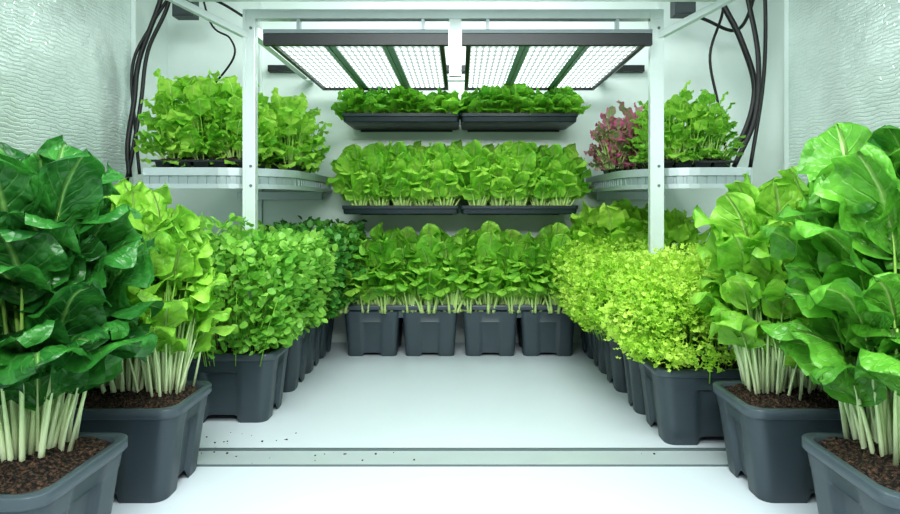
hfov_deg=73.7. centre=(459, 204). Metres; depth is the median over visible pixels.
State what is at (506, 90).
plant
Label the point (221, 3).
power cable
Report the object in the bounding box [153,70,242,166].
plant
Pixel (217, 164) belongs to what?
pot
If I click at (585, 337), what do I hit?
tub
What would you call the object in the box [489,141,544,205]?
plant
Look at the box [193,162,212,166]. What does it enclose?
pot
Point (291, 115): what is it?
plant
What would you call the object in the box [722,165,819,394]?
plant
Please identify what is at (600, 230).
plant
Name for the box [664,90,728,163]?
herb plant
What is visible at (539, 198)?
plant
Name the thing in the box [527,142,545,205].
plant
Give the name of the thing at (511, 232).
plant
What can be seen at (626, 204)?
plant
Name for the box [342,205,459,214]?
tray
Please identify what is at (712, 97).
herb plant
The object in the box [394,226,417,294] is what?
plant
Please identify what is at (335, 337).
baseboard
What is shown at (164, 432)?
tub
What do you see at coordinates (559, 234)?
plant
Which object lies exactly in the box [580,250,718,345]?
crop
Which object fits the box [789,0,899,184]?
wall
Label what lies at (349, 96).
plant
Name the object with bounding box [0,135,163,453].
plant
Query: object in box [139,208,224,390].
plant
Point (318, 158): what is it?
plant
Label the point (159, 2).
power cable
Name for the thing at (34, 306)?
plant
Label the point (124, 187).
plant
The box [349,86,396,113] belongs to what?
plant
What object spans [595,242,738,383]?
crop
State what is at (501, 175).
plant
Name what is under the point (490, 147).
plant
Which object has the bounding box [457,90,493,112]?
plant
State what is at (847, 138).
plant
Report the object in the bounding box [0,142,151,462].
plant
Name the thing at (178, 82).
plant
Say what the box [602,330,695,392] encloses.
tub
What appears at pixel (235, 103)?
plant
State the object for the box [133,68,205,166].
plant
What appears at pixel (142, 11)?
wall
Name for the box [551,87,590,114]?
plant
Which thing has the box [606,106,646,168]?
plant
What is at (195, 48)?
wall
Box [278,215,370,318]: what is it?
crop
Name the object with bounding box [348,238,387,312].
plant
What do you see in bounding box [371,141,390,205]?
plant
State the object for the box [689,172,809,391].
plant
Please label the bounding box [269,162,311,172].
seedling tray
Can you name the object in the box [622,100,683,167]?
herb plant
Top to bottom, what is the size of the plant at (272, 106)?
0.435 m
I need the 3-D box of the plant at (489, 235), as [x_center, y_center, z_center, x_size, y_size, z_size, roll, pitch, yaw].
[0.177,0.366,3.521,0.522,0.551,0.311,0,0,-8]
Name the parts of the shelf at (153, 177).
support rail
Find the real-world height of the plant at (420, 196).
0.417 m
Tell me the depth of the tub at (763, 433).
1.81 m
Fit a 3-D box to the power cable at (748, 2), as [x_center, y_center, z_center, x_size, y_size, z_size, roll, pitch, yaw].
[1.651,-0.859,3.480,0.167,1.288,0.072,0,0,0]
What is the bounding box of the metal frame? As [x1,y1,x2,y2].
[167,0,734,337]
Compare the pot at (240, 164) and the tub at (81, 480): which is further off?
the pot at (240, 164)
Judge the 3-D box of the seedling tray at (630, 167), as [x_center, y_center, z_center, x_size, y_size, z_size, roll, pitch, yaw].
[1.040,-0.200,3.520,0.350,0.096,0.330,0,0,0]
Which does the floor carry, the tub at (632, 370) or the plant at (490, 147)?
the tub at (632, 370)
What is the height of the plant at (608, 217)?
0.681 m
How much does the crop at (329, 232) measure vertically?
0.575 m
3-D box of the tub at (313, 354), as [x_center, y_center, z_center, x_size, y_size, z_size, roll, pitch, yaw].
[-0.985,0.755,3.310,0.446,0.290,0.296,0,0,0]
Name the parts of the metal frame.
post, rail, post, post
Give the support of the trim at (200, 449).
on the floor
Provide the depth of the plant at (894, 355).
1.33 m
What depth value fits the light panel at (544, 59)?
2.88 m
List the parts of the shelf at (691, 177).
support rail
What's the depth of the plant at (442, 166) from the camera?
3.51 m
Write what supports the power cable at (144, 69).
hanging from the ceiling
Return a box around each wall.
[0,0,130,185]
[131,0,167,208]
[168,0,751,333]
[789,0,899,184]
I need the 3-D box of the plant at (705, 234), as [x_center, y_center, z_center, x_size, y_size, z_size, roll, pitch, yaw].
[1.255,0.332,3.618,0.530,0.635,0.543,0,0,-30]
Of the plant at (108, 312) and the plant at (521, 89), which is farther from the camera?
the plant at (521, 89)
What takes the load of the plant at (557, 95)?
in the tray at (472, 122)
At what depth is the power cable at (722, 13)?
3.59 m
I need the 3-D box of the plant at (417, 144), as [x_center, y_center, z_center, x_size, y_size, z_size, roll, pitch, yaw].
[-0.361,-0.182,3.668,0.344,0.445,0.328,0,0,28]
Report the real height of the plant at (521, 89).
0.267 m
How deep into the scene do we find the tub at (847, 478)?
1.44 m
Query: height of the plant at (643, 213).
0.643 m
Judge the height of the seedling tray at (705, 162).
0.096 m
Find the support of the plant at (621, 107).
in the seedling tray at (630, 167)
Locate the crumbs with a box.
[201,432,654,460]
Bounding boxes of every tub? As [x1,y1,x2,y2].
[0,432,127,513]
[64,381,211,502]
[181,338,289,422]
[213,324,312,391]
[305,322,323,373]
[319,314,333,358]
[580,327,592,358]
[590,325,606,373]
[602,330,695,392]
[623,338,729,414]
[639,349,740,444]
[713,381,866,502]
[802,432,899,513]
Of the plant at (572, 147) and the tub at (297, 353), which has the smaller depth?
the tub at (297, 353)
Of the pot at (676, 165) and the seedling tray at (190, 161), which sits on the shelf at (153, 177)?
the seedling tray at (190, 161)
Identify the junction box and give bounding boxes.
[172,0,198,19]
[670,2,695,18]
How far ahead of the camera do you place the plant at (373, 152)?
3.52 m
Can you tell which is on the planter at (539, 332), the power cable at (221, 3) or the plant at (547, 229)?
the plant at (547, 229)
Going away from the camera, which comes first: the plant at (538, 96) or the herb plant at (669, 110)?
the herb plant at (669, 110)
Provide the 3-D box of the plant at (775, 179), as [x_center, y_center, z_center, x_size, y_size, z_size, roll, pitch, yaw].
[1.109,0.266,2.036,0.472,0.726,0.457,0,0,-45]
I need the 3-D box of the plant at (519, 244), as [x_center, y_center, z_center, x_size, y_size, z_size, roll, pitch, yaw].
[0.297,0.391,3.544,0.326,0.498,0.407,0,0,-42]
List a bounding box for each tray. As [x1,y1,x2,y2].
[151,156,268,168]
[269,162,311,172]
[342,113,459,131]
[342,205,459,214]
[460,113,577,131]
[460,205,577,214]
[601,164,639,173]
[637,158,733,168]
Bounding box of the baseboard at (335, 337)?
[331,334,717,341]
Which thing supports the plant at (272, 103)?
in the seedling tray at (296, 167)
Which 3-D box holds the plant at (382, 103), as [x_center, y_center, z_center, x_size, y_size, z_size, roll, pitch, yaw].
[-0.406,-0.596,3.563,0.254,0.190,0.234,0,0,-41]
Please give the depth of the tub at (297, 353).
2.90 m
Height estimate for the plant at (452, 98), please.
0.186 m
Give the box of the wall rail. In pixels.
[268,65,644,72]
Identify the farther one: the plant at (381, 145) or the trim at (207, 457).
the plant at (381, 145)
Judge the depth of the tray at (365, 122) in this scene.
3.56 m
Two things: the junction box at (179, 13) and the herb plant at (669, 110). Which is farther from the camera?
the junction box at (179, 13)
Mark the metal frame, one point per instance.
(251, 34)
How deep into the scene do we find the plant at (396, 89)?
3.54 m
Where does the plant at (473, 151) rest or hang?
in the tray at (465, 209)
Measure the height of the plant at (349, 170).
0.397 m
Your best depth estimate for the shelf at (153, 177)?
2.87 m
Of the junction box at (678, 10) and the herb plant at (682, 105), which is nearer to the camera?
the herb plant at (682, 105)
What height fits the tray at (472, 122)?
0.062 m
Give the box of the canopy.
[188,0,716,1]
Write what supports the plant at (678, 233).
in the tub at (597, 345)
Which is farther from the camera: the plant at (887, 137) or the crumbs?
the crumbs
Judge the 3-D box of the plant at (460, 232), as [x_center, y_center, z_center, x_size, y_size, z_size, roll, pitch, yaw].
[0.055,0.388,3.658,0.413,0.505,0.331,0,0,18]
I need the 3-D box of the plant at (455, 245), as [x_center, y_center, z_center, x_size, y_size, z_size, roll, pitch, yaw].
[-0.051,0.382,3.545,0.489,0.517,0.342,0,0,3]
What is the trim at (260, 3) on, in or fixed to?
attached to the wall at (195, 48)
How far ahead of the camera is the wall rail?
3.90 m
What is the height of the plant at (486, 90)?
0.218 m
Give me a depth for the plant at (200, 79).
3.00 m
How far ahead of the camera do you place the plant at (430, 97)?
3.54 m
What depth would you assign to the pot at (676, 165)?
2.98 m
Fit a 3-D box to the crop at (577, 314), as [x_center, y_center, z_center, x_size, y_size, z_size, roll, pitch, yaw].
[0.862,0.436,3.009,0.724,0.450,0.608,0,0,0]
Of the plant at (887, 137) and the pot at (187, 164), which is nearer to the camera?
the plant at (887, 137)
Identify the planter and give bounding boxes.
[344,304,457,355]
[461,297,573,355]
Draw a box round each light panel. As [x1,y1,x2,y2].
[263,19,447,89]
[462,19,652,89]
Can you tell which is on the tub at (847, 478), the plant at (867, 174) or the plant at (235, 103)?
the plant at (867, 174)
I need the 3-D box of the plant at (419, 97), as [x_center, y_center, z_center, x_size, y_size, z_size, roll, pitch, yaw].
[-0.272,-0.605,3.576,0.352,0.207,0.202,0,0,11]
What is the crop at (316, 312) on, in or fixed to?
on the tub at (297, 353)
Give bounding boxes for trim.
[196,464,727,466]
[197,451,727,463]
[199,448,725,450]
[259,2,262,224]
[752,0,788,187]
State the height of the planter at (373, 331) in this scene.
0.310 m
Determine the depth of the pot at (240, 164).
2.92 m
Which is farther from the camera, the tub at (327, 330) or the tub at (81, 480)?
the tub at (327, 330)
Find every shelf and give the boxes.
[143,167,331,199]
[586,167,751,199]
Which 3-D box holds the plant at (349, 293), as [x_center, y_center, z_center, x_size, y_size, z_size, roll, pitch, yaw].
[-0.695,0.374,3.510,0.507,0.535,0.302,0,0,-15]
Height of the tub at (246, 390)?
0.290 m
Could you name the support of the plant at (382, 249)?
in the planter at (373, 331)
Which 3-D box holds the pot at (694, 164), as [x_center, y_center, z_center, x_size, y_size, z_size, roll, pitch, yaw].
[1.208,-0.182,3.045,0.089,0.060,0.141,0,0,0]
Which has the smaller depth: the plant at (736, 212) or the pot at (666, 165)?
the plant at (736, 212)
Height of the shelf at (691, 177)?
0.143 m
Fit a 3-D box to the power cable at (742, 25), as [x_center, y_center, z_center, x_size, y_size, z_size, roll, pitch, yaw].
[1.525,-1.270,3.600,0.568,0.466,0.020,0,0,0]
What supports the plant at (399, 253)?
on the planter at (373, 331)
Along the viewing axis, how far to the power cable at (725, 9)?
3.49 m
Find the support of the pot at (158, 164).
on the seedling tray at (190, 161)
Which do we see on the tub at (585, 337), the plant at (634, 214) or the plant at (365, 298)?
the plant at (634, 214)
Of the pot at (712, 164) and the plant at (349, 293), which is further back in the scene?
the plant at (349, 293)
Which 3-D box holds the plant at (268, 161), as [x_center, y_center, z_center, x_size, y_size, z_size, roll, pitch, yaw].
[-1.110,-0.401,3.385,0.374,0.434,0.325,0,0,18]
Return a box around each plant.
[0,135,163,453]
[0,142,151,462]
[0,218,130,316]
[0,265,44,404]
[95,178,199,393]
[114,181,216,384]
[124,188,238,396]
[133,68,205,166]
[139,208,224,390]
[140,69,220,158]
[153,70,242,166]
[179,76,242,159]
[197,77,280,165]
[206,75,277,166]
[259,96,296,163]
[262,105,284,159]
[264,102,311,156]
[265,87,325,169]
[281,95,331,172]
[326,144,383,205]
[328,144,362,203]
[331,87,371,114]
[332,223,369,313]
[334,87,365,119]
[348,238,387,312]
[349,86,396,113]
[350,143,399,205]
[350,224,418,313]
[363,222,404,300]
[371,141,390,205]
[374,90,408,112]
[378,234,445,312]
[379,141,429,205]
[385,84,426,112]
[389,144,450,205]
[391,140,421,205]
[394,223,463,313]
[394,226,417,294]
[398,86,436,112]
[418,228,490,313]
[419,142,471,205]
[421,88,454,113]
[427,90,467,113]
[433,139,462,204]
[441,233,493,312]
[445,139,512,205]
[454,227,477,286]
[455,220,519,313]
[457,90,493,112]
[463,143,493,205]
[467,140,525,205]
[469,85,514,112]
[481,229,545,313]
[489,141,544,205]
[490,85,521,112]
[498,83,539,112]
[503,229,520,300]
[504,232,558,312]
[515,87,554,113]
[520,148,558,205]
[526,222,577,313]
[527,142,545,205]
[537,86,574,112]
[538,143,593,205]
[539,224,552,301]
[545,235,577,287]
[546,86,584,113]
[549,143,585,205]
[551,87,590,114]
[567,208,623,247]
[570,200,637,253]
[572,209,672,252]
[583,113,627,170]
[586,106,636,170]
[591,199,647,247]
[600,100,641,166]
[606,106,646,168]
[612,208,693,251]
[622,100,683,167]
[632,80,703,164]
[637,206,676,247]
[640,98,707,149]
[645,203,705,255]
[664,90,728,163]
[669,207,711,245]
[671,93,745,159]
[679,89,745,165]
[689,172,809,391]
[699,182,809,400]
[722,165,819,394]
[733,176,822,391]
[760,122,899,448]
[777,142,899,465]
[808,124,899,357]
[887,351,899,358]
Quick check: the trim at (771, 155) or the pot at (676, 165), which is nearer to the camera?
the pot at (676, 165)
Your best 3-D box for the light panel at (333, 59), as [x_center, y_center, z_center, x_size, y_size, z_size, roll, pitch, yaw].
[-0.461,-0.792,3.189,0.818,0.169,1.082,0,0,0]
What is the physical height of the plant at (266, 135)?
0.470 m
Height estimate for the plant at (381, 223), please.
0.540 m
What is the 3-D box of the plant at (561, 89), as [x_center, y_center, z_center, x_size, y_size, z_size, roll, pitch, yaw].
[0.617,-0.628,3.683,0.304,0.255,0.219,0,0,-5]
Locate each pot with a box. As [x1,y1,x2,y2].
[155,162,174,166]
[174,162,193,166]
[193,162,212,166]
[212,162,231,167]
[231,162,242,167]
[283,167,303,170]
[610,168,631,172]
[664,163,672,167]
[672,163,691,167]
[692,163,710,166]
[711,163,730,166]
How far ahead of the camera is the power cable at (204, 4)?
3.60 m
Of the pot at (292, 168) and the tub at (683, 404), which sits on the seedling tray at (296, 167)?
the pot at (292, 168)
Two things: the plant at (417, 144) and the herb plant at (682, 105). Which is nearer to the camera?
the herb plant at (682, 105)
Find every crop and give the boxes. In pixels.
[184,212,321,366]
[215,219,341,337]
[259,220,353,324]
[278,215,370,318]
[550,233,647,322]
[556,247,704,341]
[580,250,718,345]
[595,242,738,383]
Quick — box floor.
[111,342,817,513]
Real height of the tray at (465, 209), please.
0.062 m
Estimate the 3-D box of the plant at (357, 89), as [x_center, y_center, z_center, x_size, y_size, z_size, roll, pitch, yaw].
[-0.646,-0.624,3.687,0.293,0.245,0.211,0,0,4]
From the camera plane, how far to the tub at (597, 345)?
3.22 m
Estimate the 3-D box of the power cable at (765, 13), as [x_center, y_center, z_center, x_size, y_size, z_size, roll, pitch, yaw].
[1.736,-0.850,3.500,0.113,1.303,0.021,0,0,0]
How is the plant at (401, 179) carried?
in the tray at (348, 209)
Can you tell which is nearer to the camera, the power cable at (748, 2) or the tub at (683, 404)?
the tub at (683, 404)
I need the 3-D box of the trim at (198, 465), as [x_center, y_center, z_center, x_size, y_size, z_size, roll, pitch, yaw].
[0.000,0.898,2.068,3.900,0.004,0.008,0,0,0]
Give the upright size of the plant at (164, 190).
0.709 m
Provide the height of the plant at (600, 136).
0.385 m
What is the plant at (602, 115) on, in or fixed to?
in the seedling tray at (630, 167)
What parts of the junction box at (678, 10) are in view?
lid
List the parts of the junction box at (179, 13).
lid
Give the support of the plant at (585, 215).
in the tub at (585, 337)
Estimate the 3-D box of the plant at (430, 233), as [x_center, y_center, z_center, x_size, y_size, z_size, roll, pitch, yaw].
[-0.175,0.374,3.509,0.508,0.535,0.302,0,0,-9]
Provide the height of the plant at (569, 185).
0.404 m
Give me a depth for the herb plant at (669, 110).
2.98 m
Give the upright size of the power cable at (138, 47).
1.323 m
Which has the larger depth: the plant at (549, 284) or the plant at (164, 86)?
the plant at (549, 284)
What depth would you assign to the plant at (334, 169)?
3.65 m
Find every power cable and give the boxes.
[125,0,162,176]
[125,1,170,180]
[130,0,166,173]
[203,2,235,82]
[217,2,242,17]
[700,0,754,31]
[709,10,726,149]
[721,5,755,157]
[732,0,760,166]
[748,0,767,166]
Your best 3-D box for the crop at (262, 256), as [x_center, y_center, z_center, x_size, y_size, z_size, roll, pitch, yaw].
[-0.984,0.344,2.620,0.746,0.635,0.692,0,0,-9]
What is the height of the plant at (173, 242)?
0.685 m
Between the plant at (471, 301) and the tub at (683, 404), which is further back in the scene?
the plant at (471, 301)
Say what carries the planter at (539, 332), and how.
on the floor
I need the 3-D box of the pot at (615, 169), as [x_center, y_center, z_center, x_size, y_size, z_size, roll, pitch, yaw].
[0.927,-0.182,3.440,0.106,0.060,0.150,0,0,0]
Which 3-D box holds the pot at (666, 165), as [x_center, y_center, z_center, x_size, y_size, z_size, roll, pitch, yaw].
[1.018,-0.182,3.045,0.089,0.060,0.141,0,0,0]
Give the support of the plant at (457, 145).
in the tray at (348, 209)
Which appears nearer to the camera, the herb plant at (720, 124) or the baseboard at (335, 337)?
the herb plant at (720, 124)
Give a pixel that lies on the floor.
(368, 400)
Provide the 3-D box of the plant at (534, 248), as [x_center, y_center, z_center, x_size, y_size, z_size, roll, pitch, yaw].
[0.433,0.399,3.548,0.394,0.483,0.316,0,0,39]
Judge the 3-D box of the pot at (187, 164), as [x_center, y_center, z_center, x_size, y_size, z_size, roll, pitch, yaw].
[-1.352,-0.182,2.985,0.086,0.060,0.141,0,0,0]
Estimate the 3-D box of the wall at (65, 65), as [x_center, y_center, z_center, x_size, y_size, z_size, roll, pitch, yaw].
[-2.025,-0.300,1.550,0.150,2.400,5.100,0,0,0]
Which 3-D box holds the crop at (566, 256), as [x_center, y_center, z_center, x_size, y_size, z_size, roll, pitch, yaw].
[0.866,0.407,3.329,0.713,0.508,0.625,0,0,-5]

